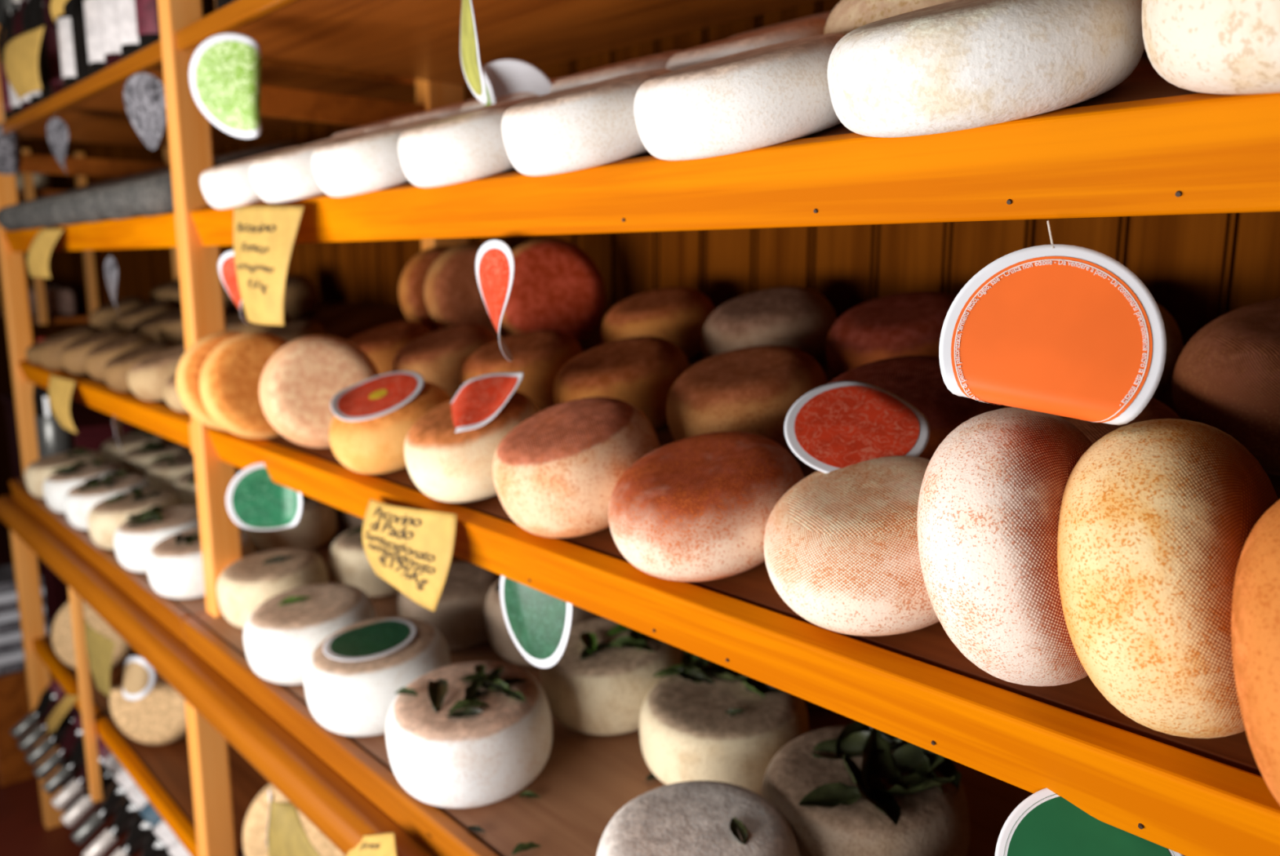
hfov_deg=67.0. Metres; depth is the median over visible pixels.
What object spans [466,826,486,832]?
bay leaf
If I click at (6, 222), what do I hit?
cheese wheel
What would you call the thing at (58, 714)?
price tag
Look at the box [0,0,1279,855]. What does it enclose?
shelving
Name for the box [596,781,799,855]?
cheese wheel
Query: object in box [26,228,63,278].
price tag
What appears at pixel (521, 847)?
bay leaf
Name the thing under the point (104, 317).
cheese wheel
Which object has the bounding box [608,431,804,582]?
cheese wheel
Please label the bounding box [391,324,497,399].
cheese wheel
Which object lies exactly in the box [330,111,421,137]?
cheese wheel
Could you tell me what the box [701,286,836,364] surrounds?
cheese wheel
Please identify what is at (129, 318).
cheese wheel
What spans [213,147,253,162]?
cheese wheel
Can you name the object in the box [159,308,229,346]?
cheese wheel
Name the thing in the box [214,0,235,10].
wine bottle
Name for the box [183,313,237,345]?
cheese wheel
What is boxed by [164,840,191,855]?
wine bottle
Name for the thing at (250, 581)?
cheese wheel
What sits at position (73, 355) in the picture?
cheese wheel
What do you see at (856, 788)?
cheese wheel
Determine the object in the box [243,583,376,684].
cheese wheel
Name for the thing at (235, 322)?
cheese wheel
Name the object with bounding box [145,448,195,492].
cheese wheel
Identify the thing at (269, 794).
label
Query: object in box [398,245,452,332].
cheese wheel
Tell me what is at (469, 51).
label
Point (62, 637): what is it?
cheese wheel
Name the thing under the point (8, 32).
wine bottle
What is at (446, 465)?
cheese wheel
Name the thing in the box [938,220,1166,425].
label
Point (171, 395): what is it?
cheese wheel
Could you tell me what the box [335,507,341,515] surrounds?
cheese wheel
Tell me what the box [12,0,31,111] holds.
wine bottle
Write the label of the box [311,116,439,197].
cheese wheel
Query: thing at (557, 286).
cheese wheel
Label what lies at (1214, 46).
cheese wheel
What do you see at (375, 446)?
cheese wheel
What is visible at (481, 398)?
label
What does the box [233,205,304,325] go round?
price tag
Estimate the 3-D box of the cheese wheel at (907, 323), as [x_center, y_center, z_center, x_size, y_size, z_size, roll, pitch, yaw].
[0.245,-0.078,0.899,0.142,0.095,0.142,-4,11,-23]
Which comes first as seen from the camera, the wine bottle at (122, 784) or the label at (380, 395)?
the label at (380, 395)
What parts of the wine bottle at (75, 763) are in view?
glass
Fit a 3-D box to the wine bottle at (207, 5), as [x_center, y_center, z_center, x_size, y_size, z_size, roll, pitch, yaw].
[-0.640,-0.684,1.345,0.074,0.314,0.074,-2,10,-12]
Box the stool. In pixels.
[0,669,55,786]
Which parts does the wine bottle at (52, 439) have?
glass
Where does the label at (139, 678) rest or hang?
hanging from the shelving at (1148, 144)
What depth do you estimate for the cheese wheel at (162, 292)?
2.29 m
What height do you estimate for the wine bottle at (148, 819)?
0.203 m
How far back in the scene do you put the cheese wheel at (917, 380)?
0.70 m
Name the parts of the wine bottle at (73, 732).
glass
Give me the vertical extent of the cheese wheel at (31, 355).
0.072 m
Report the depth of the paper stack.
2.58 m
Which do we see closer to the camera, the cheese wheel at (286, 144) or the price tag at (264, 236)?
the price tag at (264, 236)
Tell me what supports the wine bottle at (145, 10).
on the shelving at (1148, 144)
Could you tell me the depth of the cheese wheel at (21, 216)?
1.92 m
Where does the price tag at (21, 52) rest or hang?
hanging from the shelving at (1148, 144)
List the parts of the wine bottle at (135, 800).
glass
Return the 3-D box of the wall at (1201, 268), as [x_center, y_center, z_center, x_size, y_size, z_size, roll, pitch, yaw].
[-1.464,-0.142,2.940,0.025,2.070,8.120,-9,13,-42]
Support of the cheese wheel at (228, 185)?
on the shelving at (1148, 144)
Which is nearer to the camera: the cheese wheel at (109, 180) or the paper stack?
the cheese wheel at (109, 180)
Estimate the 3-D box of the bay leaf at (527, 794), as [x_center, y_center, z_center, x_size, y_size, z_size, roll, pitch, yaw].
[-0.103,0.342,0.900,0.021,0.004,0.008,1,10,5]
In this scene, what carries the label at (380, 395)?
on the cheese wheel at (375, 446)
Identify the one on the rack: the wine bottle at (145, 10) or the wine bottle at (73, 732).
the wine bottle at (73, 732)
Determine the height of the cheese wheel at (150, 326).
0.078 m
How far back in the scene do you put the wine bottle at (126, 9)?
1.46 m
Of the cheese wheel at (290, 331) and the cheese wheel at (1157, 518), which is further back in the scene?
the cheese wheel at (290, 331)
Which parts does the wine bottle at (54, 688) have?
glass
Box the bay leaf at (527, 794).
[519,791,541,798]
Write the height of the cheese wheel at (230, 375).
0.133 m
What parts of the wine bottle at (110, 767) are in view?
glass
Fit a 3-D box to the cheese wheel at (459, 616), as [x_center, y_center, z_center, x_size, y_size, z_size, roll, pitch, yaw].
[-0.238,0.228,1.252,0.148,0.086,0.150,-2,10,-11]
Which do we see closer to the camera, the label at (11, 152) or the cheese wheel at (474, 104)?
the cheese wheel at (474, 104)
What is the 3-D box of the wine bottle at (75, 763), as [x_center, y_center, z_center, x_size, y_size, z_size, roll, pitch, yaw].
[-1.181,0.674,2.137,0.260,0.202,0.077,-8,13,-41]
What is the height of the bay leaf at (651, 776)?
0.004 m
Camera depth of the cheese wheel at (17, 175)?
3.35 m
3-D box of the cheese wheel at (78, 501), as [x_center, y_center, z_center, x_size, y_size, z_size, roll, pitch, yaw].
[-1.020,0.138,1.861,0.158,0.094,0.152,6,12,32]
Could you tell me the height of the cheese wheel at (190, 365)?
0.131 m
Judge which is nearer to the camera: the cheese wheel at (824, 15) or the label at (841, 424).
the label at (841, 424)
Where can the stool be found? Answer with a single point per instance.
(15, 707)
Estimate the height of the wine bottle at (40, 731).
0.202 m
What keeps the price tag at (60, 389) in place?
hanging from the shelving at (1148, 144)
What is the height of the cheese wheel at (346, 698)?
0.093 m
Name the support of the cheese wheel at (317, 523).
on the shelving at (1148, 144)
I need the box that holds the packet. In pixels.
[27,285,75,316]
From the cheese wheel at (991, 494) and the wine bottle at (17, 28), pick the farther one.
the wine bottle at (17, 28)
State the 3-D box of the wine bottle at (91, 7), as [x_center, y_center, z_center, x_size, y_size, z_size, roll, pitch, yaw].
[-0.884,-0.729,1.606,0.075,0.314,0.075,7,12,35]
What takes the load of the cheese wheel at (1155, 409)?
on the shelving at (1148, 144)
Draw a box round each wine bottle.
[0,0,13,120]
[4,0,21,116]
[9,679,62,739]
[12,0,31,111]
[17,689,66,752]
[22,0,40,106]
[25,703,81,766]
[31,0,52,102]
[32,337,75,459]
[33,713,83,780]
[41,733,101,795]
[43,0,63,96]
[50,739,111,811]
[57,0,76,89]
[60,753,123,827]
[68,0,90,83]
[71,768,135,845]
[81,784,148,855]
[83,0,105,75]
[98,0,121,68]
[111,801,162,855]
[115,0,139,59]
[134,0,159,50]
[141,819,177,855]
[155,0,213,39]
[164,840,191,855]
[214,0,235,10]
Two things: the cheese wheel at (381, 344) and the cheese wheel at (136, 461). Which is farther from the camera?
the cheese wheel at (136, 461)
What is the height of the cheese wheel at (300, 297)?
0.097 m
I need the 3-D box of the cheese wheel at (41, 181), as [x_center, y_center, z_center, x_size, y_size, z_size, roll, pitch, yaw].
[-2.038,-0.833,3.259,0.089,0.077,0.092,-9,13,-42]
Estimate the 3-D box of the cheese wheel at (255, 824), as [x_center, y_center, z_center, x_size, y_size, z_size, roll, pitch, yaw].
[-0.469,0.578,1.368,0.188,0.180,0.085,1,10,5]
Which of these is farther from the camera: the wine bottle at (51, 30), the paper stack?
the paper stack
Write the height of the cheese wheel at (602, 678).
0.097 m
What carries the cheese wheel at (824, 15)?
on the shelving at (1148, 144)
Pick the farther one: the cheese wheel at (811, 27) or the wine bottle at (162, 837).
the wine bottle at (162, 837)
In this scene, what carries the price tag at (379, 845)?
hanging from the shelving at (1148, 144)
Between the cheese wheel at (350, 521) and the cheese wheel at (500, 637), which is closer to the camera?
the cheese wheel at (500, 637)
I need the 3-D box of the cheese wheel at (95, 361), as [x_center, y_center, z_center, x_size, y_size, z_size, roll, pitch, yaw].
[-0.969,-0.133,1.810,0.127,0.084,0.127,2,10,10]
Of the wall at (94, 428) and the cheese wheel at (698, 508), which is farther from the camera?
the wall at (94, 428)
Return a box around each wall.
[0,0,1279,531]
[0,393,136,635]
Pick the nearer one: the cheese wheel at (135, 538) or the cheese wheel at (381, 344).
the cheese wheel at (381, 344)
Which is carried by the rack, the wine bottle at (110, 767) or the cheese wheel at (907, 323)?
the wine bottle at (110, 767)
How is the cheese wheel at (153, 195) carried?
on the shelving at (1148, 144)
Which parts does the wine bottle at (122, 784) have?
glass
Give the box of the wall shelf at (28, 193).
[0,148,98,324]
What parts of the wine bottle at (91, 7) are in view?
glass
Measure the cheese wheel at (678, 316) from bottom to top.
0.093 m
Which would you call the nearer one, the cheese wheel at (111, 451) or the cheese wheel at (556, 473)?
the cheese wheel at (556, 473)
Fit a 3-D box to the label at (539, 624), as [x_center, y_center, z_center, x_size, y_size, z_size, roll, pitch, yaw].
[-0.092,0.153,0.833,0.015,0.103,0.112,-9,13,-42]
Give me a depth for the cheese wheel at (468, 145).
0.77 m
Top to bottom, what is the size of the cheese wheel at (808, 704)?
0.085 m
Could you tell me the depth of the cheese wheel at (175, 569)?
1.43 m
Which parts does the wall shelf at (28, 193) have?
post, post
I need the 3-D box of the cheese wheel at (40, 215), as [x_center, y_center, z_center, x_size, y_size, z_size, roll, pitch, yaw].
[-1.093,-0.427,1.860,0.139,0.081,0.145,-3,10,-19]
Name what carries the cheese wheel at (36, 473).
on the shelving at (1148, 144)
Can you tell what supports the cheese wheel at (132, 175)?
on the shelving at (1148, 144)
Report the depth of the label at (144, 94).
1.36 m
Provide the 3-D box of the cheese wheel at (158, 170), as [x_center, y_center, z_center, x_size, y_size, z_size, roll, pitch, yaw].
[-0.920,-0.479,1.882,0.137,0.080,0.144,-2,10,-13]
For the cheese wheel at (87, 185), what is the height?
0.081 m
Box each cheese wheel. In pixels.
[0,193,57,231]
[12,190,73,229]
[15,173,22,190]
[19,173,50,190]
[24,447,105,498]
[26,336,52,364]
[30,185,97,227]
[35,325,103,370]
[43,460,127,513]
[48,180,120,225]
[51,600,133,672]
[60,328,131,374]
[63,471,152,530]
[69,177,119,191]
[71,175,145,222]
[84,333,155,381]
[87,487,182,550]
[88,172,141,186]
[89,296,149,330]
[96,169,171,219]
[99,429,170,465]
[102,341,178,391]
[108,167,164,182]
[109,654,187,745]
[113,300,177,333]
[113,505,199,573]
[120,440,191,477]
[126,161,222,216]
[127,344,185,401]
[130,308,182,342]
[132,166,170,177]
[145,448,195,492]
[146,527,255,599]
[149,279,180,302]
[156,155,220,173]
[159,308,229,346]
[163,373,188,412]
[168,281,222,308]
[172,466,243,506]
[175,331,243,431]
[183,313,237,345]
[199,332,288,439]
[200,146,297,208]
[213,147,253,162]
[217,548,328,629]
[218,139,302,164]
[222,284,230,310]
[225,311,292,333]
[226,297,244,315]
[240,493,337,553]
[242,783,344,855]
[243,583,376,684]
[248,131,364,204]
[258,334,379,448]
[262,320,327,342]
[284,275,318,321]
[303,617,450,737]
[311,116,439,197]
[328,382,451,474]
[328,524,399,597]
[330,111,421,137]
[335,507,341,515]
[340,509,364,529]
[346,321,430,374]
[385,661,552,808]
[387,98,475,126]
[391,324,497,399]
[396,561,500,650]
[397,95,539,187]
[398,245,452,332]
[404,391,540,502]
[424,243,506,339]
[458,76,564,112]
[460,329,582,411]
[484,579,601,666]
[493,396,659,537]
[500,237,605,344]
[501,68,671,176]
[540,617,683,735]
[549,49,682,93]
[552,336,690,430]
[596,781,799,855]
[600,287,715,359]
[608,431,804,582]
[633,33,844,160]
[639,651,808,795]
[665,17,826,71]
[666,345,827,452]
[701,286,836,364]
[728,11,831,38]
[760,721,969,855]
[764,455,939,636]
[803,699,822,708]
[823,0,954,35]
[825,291,955,378]
[826,0,1144,137]
[828,355,1000,460]
[916,407,1093,686]
[1004,397,1181,444]
[1057,418,1279,738]
[1142,0,1279,94]
[1151,302,1182,399]
[1171,297,1279,475]
[1231,499,1279,804]
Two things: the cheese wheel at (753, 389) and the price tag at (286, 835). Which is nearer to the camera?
the cheese wheel at (753, 389)
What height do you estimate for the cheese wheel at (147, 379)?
0.088 m
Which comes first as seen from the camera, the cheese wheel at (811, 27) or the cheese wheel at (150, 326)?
the cheese wheel at (811, 27)
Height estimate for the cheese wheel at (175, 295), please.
0.093 m
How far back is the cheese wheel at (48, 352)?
1.98 m
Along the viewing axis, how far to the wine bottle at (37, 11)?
1.84 m
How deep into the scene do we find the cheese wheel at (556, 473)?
0.76 m
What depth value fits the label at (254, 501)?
1.22 m
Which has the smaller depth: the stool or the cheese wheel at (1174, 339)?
the cheese wheel at (1174, 339)
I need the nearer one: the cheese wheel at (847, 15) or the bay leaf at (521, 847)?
the cheese wheel at (847, 15)
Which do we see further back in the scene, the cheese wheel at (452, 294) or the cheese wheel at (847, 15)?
the cheese wheel at (452, 294)
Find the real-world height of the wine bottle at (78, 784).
0.203 m
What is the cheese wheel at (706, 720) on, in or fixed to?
on the shelving at (1148, 144)
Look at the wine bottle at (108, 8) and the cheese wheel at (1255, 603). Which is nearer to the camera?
the cheese wheel at (1255, 603)
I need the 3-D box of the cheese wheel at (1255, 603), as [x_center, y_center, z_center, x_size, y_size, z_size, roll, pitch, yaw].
[0.283,0.093,0.374,0.090,0.146,0.146,10,14,44]
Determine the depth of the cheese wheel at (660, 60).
0.85 m
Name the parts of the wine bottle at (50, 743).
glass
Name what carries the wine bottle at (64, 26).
on the shelving at (1148, 144)
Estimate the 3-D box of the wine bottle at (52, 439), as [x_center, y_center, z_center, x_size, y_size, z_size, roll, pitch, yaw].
[-1.374,-0.053,2.258,0.075,0.314,0.075,-9,13,-42]
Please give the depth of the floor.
2.42 m
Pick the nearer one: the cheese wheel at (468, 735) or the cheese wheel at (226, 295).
the cheese wheel at (468, 735)
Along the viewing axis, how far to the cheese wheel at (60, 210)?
1.69 m
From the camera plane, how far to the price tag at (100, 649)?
1.73 m
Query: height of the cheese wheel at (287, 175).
0.082 m
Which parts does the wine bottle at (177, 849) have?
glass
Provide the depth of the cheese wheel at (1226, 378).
0.61 m
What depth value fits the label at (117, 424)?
1.74 m
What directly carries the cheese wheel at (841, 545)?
on the shelving at (1148, 144)
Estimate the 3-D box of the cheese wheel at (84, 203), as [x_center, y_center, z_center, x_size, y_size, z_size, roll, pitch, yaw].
[-0.880,-0.387,1.632,0.139,0.081,0.144,-7,12,-33]
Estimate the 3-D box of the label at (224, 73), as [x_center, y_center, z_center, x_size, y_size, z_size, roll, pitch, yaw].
[-0.469,-0.388,1.104,0.086,0.111,0.037,0,10,3]
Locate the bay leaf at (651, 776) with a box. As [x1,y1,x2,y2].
[646,773,657,781]
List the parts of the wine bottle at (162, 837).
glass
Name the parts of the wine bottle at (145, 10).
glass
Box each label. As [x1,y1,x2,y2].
[0,102,22,174]
[46,111,70,177]
[104,253,120,315]
[113,414,123,454]
[122,656,155,700]
[123,68,166,150]
[188,32,261,138]
[217,247,249,324]
[226,462,302,530]
[266,789,271,848]
[323,618,417,661]
[330,370,424,421]
[450,372,524,432]
[460,0,487,104]
[475,240,514,361]
[483,58,552,106]
[499,575,572,668]
[784,380,929,473]
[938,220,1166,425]
[995,788,1184,855]
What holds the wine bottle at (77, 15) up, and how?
on the shelving at (1148, 144)
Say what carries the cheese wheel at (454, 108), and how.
on the shelving at (1148, 144)
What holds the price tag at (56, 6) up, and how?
attached to the shelving at (1148, 144)
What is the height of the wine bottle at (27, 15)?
0.314 m
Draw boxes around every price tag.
[4,25,44,99]
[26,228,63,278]
[46,694,79,734]
[48,373,77,433]
[50,0,66,22]
[84,616,115,697]
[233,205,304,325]
[267,793,319,855]
[346,832,396,855]
[362,498,457,612]
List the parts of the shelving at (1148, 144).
post, post, post, rail, post, post, post, rail, rail, post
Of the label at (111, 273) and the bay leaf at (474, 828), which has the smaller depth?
the bay leaf at (474, 828)
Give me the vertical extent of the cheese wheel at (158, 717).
0.173 m
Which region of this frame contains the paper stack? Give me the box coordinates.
[0,564,48,675]
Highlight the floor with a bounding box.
[0,522,142,855]
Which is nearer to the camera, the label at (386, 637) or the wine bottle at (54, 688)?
the label at (386, 637)
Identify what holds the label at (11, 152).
hanging from the shelving at (1148, 144)
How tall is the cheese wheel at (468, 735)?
0.100 m
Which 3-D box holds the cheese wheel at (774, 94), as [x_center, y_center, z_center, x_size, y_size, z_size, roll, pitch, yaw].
[0.068,-0.210,0.612,0.145,0.083,0.138,6,11,30]
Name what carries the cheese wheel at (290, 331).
on the shelving at (1148, 144)
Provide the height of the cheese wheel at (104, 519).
0.094 m
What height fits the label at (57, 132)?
0.118 m
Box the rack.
[57,742,88,807]
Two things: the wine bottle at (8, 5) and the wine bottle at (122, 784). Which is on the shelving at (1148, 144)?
the wine bottle at (8, 5)
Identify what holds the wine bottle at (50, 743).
on the rack
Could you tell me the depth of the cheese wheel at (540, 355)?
1.04 m
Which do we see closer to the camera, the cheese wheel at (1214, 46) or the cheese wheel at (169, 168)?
the cheese wheel at (1214, 46)
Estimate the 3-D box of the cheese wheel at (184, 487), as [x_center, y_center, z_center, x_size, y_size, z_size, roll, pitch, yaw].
[-0.821,0.116,1.874,0.154,0.095,0.155,6,11,30]
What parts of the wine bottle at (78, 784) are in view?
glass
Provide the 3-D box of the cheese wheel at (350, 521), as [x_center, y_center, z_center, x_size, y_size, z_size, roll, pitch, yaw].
[-0.446,0.131,1.699,0.158,0.086,0.152,-4,10,-21]
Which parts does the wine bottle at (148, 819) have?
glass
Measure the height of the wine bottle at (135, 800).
0.202 m
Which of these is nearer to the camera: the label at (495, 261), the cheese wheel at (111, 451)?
the label at (495, 261)
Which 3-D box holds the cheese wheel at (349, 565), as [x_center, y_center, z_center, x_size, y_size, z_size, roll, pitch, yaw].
[-0.380,0.189,1.434,0.156,0.096,0.150,-4,10,-20]
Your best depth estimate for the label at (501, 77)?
0.95 m
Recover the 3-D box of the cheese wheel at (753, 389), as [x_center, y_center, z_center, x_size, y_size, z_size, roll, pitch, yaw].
[0.095,-0.022,0.858,0.143,0.098,0.142,8,12,38]
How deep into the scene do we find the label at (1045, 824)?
0.48 m
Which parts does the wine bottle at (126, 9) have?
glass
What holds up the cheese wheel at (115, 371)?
on the shelving at (1148, 144)
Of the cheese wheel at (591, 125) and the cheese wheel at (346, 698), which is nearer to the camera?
the cheese wheel at (591, 125)
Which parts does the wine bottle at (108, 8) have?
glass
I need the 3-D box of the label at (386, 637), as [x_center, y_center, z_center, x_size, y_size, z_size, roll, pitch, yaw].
[-0.297,0.233,1.066,0.100,0.013,0.100,-8,12,-38]
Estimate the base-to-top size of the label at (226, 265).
0.094 m
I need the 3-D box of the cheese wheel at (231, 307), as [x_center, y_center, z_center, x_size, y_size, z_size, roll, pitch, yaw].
[-0.792,-0.264,2.014,0.130,0.081,0.133,-2,10,-13]
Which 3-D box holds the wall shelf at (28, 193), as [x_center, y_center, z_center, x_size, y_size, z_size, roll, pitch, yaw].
[-2.166,-0.670,3.451,0.176,0.554,0.850,-9,13,-42]
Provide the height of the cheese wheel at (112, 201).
0.081 m
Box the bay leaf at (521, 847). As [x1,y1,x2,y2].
[511,841,541,855]
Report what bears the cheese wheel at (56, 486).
on the shelving at (1148, 144)
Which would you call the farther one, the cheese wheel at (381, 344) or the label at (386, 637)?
the cheese wheel at (381, 344)
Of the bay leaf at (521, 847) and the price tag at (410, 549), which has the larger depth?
the price tag at (410, 549)
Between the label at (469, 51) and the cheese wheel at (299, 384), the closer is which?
the label at (469, 51)
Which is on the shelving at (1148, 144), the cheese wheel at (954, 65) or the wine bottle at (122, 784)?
the cheese wheel at (954, 65)
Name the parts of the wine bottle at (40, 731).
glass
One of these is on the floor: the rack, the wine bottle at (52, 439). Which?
the rack
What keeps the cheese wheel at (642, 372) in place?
on the shelving at (1148, 144)

